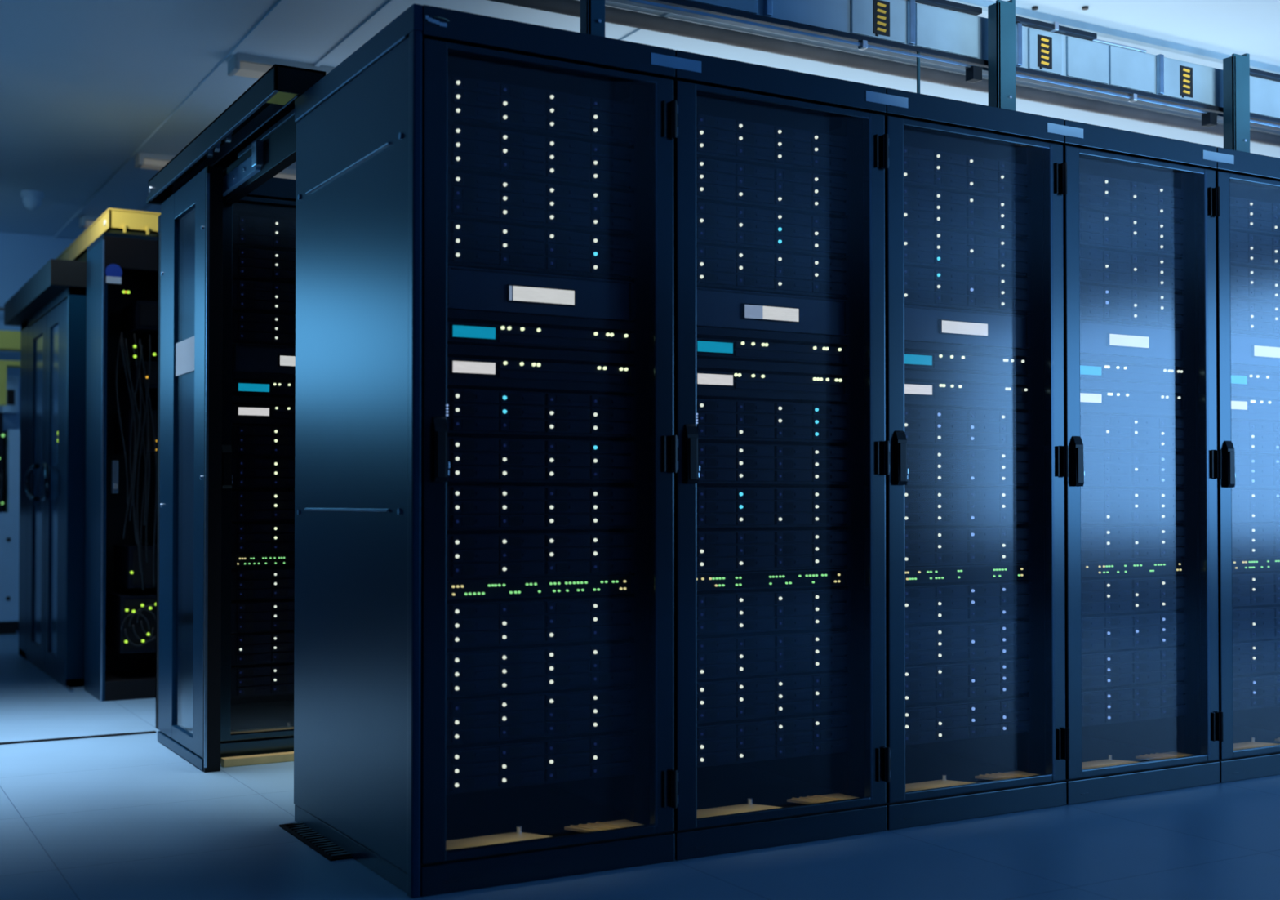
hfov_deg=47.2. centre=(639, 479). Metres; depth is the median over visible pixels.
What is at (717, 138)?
array
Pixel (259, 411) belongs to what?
server
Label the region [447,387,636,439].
array
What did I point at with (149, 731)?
trim
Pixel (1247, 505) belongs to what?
array
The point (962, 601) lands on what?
array
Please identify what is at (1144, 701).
array
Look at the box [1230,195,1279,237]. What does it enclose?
array
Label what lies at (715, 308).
unit
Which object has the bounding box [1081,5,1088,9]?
screw
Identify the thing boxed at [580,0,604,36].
support post
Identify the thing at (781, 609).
array
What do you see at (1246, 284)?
array
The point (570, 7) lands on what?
rail
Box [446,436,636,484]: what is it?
array
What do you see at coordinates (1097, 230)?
array
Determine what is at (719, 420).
array
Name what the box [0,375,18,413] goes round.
junction box
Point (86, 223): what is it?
diffuser
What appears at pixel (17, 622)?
baseboard
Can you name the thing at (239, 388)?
server
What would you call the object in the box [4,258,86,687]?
rack
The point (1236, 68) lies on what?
support post
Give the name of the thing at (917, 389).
server
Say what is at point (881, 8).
warning label
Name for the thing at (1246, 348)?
unit
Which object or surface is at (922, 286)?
array
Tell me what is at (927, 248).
array
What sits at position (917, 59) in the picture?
rod
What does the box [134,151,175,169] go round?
ceiling light
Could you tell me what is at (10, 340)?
frame
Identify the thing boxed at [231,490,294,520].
array
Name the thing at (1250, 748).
rack
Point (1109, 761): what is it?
rack
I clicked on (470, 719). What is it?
array
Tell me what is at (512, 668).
array
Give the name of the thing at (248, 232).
array
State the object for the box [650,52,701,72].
name plate
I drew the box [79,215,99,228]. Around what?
ceiling light
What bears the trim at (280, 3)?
attached to the ceiling
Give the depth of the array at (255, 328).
5.96 m
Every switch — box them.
[231,552,294,567]
[446,574,636,599]
[696,568,851,591]
[904,563,1032,583]
[1080,558,1187,577]
[1231,555,1279,572]
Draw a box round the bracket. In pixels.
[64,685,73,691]
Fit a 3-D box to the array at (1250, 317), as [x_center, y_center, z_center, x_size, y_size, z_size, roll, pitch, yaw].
[2.286,-0.616,5.920,0.604,0.122,0.632,0,-1,-30]
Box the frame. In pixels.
[0,329,20,405]
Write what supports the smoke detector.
attached to the ceiling
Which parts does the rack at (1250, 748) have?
handle, blanking plate, blanking plate, floor plate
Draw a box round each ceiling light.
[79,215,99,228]
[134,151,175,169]
[227,52,335,78]
[273,168,296,179]
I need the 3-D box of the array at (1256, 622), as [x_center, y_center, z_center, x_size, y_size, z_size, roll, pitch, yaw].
[2.286,0.557,5.902,0.604,0.122,0.632,0,-1,-30]
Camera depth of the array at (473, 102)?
4.10 m
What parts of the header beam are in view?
bracket plate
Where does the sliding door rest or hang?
hanging from the door track
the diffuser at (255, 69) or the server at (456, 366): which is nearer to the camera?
the server at (456, 366)
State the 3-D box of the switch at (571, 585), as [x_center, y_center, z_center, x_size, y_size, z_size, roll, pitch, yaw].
[-0.229,0.296,3.712,0.867,0.054,0.782,0,-1,-30]
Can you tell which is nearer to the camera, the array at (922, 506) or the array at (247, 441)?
the array at (922, 506)
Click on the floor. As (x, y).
(117, 817)
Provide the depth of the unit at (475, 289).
4.11 m
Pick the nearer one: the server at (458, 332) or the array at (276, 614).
the server at (458, 332)
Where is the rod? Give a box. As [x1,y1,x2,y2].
[916,53,919,93]
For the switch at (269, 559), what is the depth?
5.95 m
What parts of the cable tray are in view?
panel, panel, panel, panel, panel, panel, panel, panel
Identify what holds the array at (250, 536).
in the rack at (255, 730)
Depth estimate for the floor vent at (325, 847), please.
4.42 m
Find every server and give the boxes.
[231,380,295,397]
[231,404,295,426]
[447,320,636,363]
[447,356,636,393]
[696,337,850,373]
[696,369,850,401]
[904,351,1031,382]
[904,381,1031,408]
[1080,362,1186,391]
[1080,390,1186,415]
[1231,372,1279,398]
[1231,398,1279,420]
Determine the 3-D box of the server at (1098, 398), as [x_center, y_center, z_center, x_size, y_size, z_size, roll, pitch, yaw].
[1.637,-0.281,5.477,0.604,0.054,0.507,0,-1,-30]
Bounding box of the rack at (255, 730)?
[155,177,296,767]
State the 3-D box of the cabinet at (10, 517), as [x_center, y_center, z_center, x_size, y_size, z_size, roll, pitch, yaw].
[-5.446,0.340,11.313,1.170,1.735,0.362,0,-1,-30]
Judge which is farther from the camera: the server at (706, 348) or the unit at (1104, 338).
the unit at (1104, 338)
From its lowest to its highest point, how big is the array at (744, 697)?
0.122 m
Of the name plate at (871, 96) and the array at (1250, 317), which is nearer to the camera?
the name plate at (871, 96)
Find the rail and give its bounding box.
[488,0,1279,146]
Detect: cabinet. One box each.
[0,412,20,634]
[84,231,158,701]
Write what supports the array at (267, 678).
in the rack at (255, 730)
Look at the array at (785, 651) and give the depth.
4.47 m
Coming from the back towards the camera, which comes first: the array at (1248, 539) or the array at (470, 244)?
the array at (1248, 539)
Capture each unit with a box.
[231,342,295,382]
[447,265,636,330]
[696,287,850,343]
[904,304,1031,355]
[1080,320,1186,365]
[1231,333,1279,373]
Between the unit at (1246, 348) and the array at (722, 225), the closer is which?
the array at (722, 225)
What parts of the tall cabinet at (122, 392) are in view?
edge trim, handle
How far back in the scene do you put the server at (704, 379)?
4.50 m
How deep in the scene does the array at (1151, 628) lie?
5.26 m
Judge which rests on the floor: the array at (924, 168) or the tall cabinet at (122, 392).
the tall cabinet at (122, 392)
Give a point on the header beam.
(268, 157)
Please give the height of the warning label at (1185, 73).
0.120 m
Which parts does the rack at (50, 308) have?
handle, door, glass pane, handle, glass pane, door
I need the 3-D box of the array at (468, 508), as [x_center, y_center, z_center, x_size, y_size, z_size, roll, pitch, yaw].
[-0.425,0.084,4.357,0.604,0.122,0.632,0,-1,-30]
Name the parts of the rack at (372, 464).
panel, corner post, handle, floor plate, blanking plate, blanking plate, door, vented plate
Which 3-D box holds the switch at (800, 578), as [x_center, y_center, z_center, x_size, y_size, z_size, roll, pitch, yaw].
[0.281,0.311,4.691,0.604,0.054,0.507,0,-1,-30]
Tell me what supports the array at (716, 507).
in the rack at (735, 807)
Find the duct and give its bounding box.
[56,208,160,261]
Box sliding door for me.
[157,165,222,772]
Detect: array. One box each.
[231,425,294,458]
[231,457,294,489]
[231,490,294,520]
[231,520,294,553]
[231,566,294,599]
[231,598,294,632]
[231,630,294,665]
[231,662,293,697]
[232,214,295,252]
[232,247,295,284]
[232,279,295,315]
[232,311,295,346]
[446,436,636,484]
[446,485,636,530]
[446,528,636,579]
[446,594,636,648]
[446,639,636,697]
[446,684,636,745]
[446,729,636,794]
[447,74,636,147]
[447,122,636,192]
[447,171,636,237]
[447,218,636,280]
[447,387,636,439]
[696,113,850,177]
[696,156,850,217]
[696,200,850,258]
[696,244,850,299]
[696,398,850,444]
[696,442,851,486]
[696,486,851,528]
[696,527,851,572]
[696,586,851,635]
[696,627,851,679]
[696,669,851,723]
[696,711,851,767]
[903,145,1031,201]
[903,185,1031,239]
[903,226,1031,277]
[903,266,1031,315]
[904,406,1031,448]
[904,447,1032,487]
[904,488,1032,525]
[904,525,1032,566]
[904,580,1032,623]
[905,618,1033,664]
[905,656,1033,704]
[905,694,1033,745]
[1079,173,1186,222]
[1079,209,1186,257]
[1080,247,1186,293]
[1080,284,1186,328]
[1080,413,1187,453]
[1080,451,1187,488]
[1080,488,1187,524]
[1080,524,1187,561]
[1080,574,1188,614]
[1081,609,1188,652]
[1081,645,1188,688]
[1081,680,1188,726]
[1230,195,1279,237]
[1230,231,1279,271]
[1230,265,1279,304]
[1230,299,1279,337]
[1231,420,1279,456]
[1231,455,1279,488]
[1231,489,1279,522]
[1231,522,1279,556]
[1231,569,1279,606]
[1232,604,1279,641]
[1232,638,1279,675]
[1232,671,1279,710]
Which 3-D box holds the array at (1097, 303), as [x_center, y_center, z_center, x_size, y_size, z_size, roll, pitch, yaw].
[1.608,-0.622,5.532,0.604,0.122,0.632,0,-1,-30]
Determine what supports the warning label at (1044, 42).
on the cable tray
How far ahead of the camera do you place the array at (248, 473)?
5.95 m
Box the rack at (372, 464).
[293,3,678,897]
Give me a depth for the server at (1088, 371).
5.28 m
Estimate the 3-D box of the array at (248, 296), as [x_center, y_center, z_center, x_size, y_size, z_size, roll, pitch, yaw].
[-1.538,-0.740,6.313,0.604,0.122,0.632,0,-1,-30]
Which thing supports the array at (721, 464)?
in the rack at (735, 807)
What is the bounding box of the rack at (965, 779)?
[882,87,1069,830]
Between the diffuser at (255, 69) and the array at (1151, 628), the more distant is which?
the diffuser at (255, 69)
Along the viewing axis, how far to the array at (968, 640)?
4.87 m
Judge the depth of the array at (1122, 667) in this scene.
5.25 m
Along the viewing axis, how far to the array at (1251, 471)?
5.60 m
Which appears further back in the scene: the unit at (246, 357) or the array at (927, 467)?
the unit at (246, 357)
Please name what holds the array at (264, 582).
in the rack at (255, 730)
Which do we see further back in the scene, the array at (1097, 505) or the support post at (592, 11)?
the array at (1097, 505)
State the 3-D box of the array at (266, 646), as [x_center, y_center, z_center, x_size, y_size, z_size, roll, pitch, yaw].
[-1.538,0.693,6.291,0.604,0.122,0.632,0,-1,-30]
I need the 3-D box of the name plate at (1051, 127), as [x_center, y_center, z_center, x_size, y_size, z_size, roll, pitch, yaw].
[1.462,-1.199,5.029,0.170,0.033,0.002,0,-1,-30]
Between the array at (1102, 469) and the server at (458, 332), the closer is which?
the server at (458, 332)
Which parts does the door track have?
guide rail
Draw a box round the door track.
[146,63,325,204]
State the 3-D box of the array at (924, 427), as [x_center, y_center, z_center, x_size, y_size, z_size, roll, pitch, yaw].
[0.930,-0.169,5.137,0.604,0.122,0.632,0,-1,-30]
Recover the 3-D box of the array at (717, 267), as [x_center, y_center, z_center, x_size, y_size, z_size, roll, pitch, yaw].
[0.253,-0.633,4.756,0.604,0.122,0.632,0,-1,-30]
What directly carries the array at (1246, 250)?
in the rack at (1250, 748)
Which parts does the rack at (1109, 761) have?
handle, floor plate, blanking plate, blanking plate, vented plate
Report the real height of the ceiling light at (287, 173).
0.078 m
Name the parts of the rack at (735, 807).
handle, floor plate, blanking plate, blanking plate, vented plate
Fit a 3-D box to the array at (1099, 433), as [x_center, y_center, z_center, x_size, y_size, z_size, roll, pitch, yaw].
[1.608,-0.163,5.525,0.604,0.122,0.632,0,-1,-30]
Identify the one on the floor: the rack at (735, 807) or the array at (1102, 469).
the rack at (735, 807)
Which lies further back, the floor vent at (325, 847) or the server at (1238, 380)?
the server at (1238, 380)
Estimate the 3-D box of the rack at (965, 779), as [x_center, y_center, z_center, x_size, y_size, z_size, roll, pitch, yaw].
[0.860,-0.059,5.277,0.782,2.350,1.096,0,-1,-30]
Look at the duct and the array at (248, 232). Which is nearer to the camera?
the array at (248, 232)
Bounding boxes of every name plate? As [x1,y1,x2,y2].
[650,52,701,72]
[865,90,908,107]
[1047,122,1083,137]
[1202,150,1234,164]
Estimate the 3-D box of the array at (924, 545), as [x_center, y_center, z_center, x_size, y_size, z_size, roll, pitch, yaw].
[0.930,0.227,5.131,0.604,0.122,0.632,0,-1,-30]
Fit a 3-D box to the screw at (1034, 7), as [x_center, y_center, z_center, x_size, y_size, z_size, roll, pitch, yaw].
[1.728,-2.063,6.401,0.028,0.012,0.028,0,-1,-30]
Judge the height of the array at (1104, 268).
0.122 m
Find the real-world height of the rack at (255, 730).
2.350 m
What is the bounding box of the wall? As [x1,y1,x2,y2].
[0,231,76,511]
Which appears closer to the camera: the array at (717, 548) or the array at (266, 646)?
the array at (717, 548)
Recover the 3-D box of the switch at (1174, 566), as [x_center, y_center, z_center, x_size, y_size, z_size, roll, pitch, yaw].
[1.637,0.322,5.468,0.604,0.054,0.507,0,-1,-30]
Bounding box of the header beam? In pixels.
[222,115,297,203]
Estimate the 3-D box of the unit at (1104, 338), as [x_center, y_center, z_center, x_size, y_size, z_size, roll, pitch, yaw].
[1.637,-0.499,5.481,0.604,0.114,0.506,0,-1,-30]
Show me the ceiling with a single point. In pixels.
(84, 84)
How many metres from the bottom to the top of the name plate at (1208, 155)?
0.033 m
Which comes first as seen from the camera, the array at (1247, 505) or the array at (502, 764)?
the array at (502, 764)
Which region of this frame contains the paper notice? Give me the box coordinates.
[175,335,194,376]
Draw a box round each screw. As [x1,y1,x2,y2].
[1031,5,1038,9]
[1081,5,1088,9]
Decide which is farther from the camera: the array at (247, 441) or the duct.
the duct
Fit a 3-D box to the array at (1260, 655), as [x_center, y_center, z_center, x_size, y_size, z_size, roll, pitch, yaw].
[2.286,0.687,5.901,0.604,0.122,0.632,0,-1,-30]
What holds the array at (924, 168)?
in the rack at (965, 779)
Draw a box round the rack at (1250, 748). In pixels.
[1212,146,1279,782]
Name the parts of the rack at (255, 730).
handle, door, floor plate, blanking plate, blanking plate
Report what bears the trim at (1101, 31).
attached to the ceiling
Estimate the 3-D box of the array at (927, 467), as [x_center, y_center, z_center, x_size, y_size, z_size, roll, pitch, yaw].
[0.930,-0.037,5.135,0.604,0.122,0.632,0,-1,-30]
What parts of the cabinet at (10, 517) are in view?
patch panel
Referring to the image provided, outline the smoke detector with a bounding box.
[20,190,44,210]
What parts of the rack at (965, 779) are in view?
handle, floor plate, blanking plate, blanking plate, vented plate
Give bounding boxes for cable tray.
[604,0,1279,130]
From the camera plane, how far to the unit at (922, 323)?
4.89 m
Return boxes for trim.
[0,730,155,744]
[53,0,673,238]
[948,0,1279,74]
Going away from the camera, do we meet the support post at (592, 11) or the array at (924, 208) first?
the support post at (592, 11)
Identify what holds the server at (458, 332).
in the rack at (372, 464)
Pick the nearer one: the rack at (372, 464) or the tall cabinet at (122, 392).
the rack at (372, 464)
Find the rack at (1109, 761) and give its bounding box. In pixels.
[1058,119,1223,804]
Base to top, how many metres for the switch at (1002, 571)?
0.054 m
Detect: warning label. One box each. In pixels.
[872,0,889,36]
[1037,34,1052,69]
[1179,65,1192,97]
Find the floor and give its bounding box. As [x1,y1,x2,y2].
[0,630,1279,899]
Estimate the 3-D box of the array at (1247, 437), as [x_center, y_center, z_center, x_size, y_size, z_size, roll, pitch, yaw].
[2.286,-0.157,5.913,0.604,0.122,0.632,0,-1,-30]
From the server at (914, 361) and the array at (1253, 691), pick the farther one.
the array at (1253, 691)
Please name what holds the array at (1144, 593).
in the rack at (1109, 761)
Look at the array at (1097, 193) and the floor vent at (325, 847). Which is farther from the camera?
the array at (1097, 193)
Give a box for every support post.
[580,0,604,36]
[987,0,1015,110]
[1222,53,1249,152]
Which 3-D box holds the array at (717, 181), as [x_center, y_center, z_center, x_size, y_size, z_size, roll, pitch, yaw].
[0.253,-0.895,4.760,0.604,0.122,0.632,0,-1,-30]
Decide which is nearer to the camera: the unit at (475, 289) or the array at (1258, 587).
the unit at (475, 289)
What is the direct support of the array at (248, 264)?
in the rack at (255, 730)
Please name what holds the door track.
on the rack at (255, 730)
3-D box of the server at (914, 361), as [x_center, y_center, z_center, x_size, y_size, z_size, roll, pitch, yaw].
[0.959,-0.384,5.090,0.604,0.054,0.507,0,-1,-30]
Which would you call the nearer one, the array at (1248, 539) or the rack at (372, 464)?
the rack at (372, 464)
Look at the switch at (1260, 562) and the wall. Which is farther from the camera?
the wall
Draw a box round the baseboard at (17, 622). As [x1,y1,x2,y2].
[16,621,18,630]
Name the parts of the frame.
rail, rail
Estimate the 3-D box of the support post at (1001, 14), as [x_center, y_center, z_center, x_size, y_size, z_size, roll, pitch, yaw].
[1.227,-1.434,4.979,0.099,0.392,0.077,0,-1,-30]
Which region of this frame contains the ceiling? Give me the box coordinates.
[0,0,1279,238]
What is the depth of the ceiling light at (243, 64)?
7.12 m
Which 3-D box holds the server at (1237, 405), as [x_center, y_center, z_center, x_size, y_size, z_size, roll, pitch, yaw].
[2.314,-0.276,5.865,0.604,0.054,0.507,0,-1,-30]
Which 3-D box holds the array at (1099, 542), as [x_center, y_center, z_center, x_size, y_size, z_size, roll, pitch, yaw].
[1.608,0.233,5.519,0.604,0.122,0.632,0,-1,-30]
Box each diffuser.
[84,220,94,227]
[234,61,271,78]
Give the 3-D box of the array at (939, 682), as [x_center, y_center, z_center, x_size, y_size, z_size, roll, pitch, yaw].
[0.930,0.675,5.124,0.604,0.122,0.632,0,-1,-30]
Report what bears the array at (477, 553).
in the rack at (372, 464)
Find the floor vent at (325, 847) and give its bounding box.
[279,822,352,861]
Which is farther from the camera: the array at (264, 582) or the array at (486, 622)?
the array at (264, 582)
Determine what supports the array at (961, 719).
in the rack at (965, 779)
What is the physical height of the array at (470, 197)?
0.122 m
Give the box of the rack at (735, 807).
[671,49,890,860]
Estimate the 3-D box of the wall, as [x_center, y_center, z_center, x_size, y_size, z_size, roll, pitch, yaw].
[-2.781,-0.365,13.140,13.400,3.200,0.100,0,-1,-30]
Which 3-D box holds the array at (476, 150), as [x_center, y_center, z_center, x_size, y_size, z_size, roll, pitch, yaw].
[-0.425,-0.901,4.372,0.604,0.122,0.632,0,-1,-30]

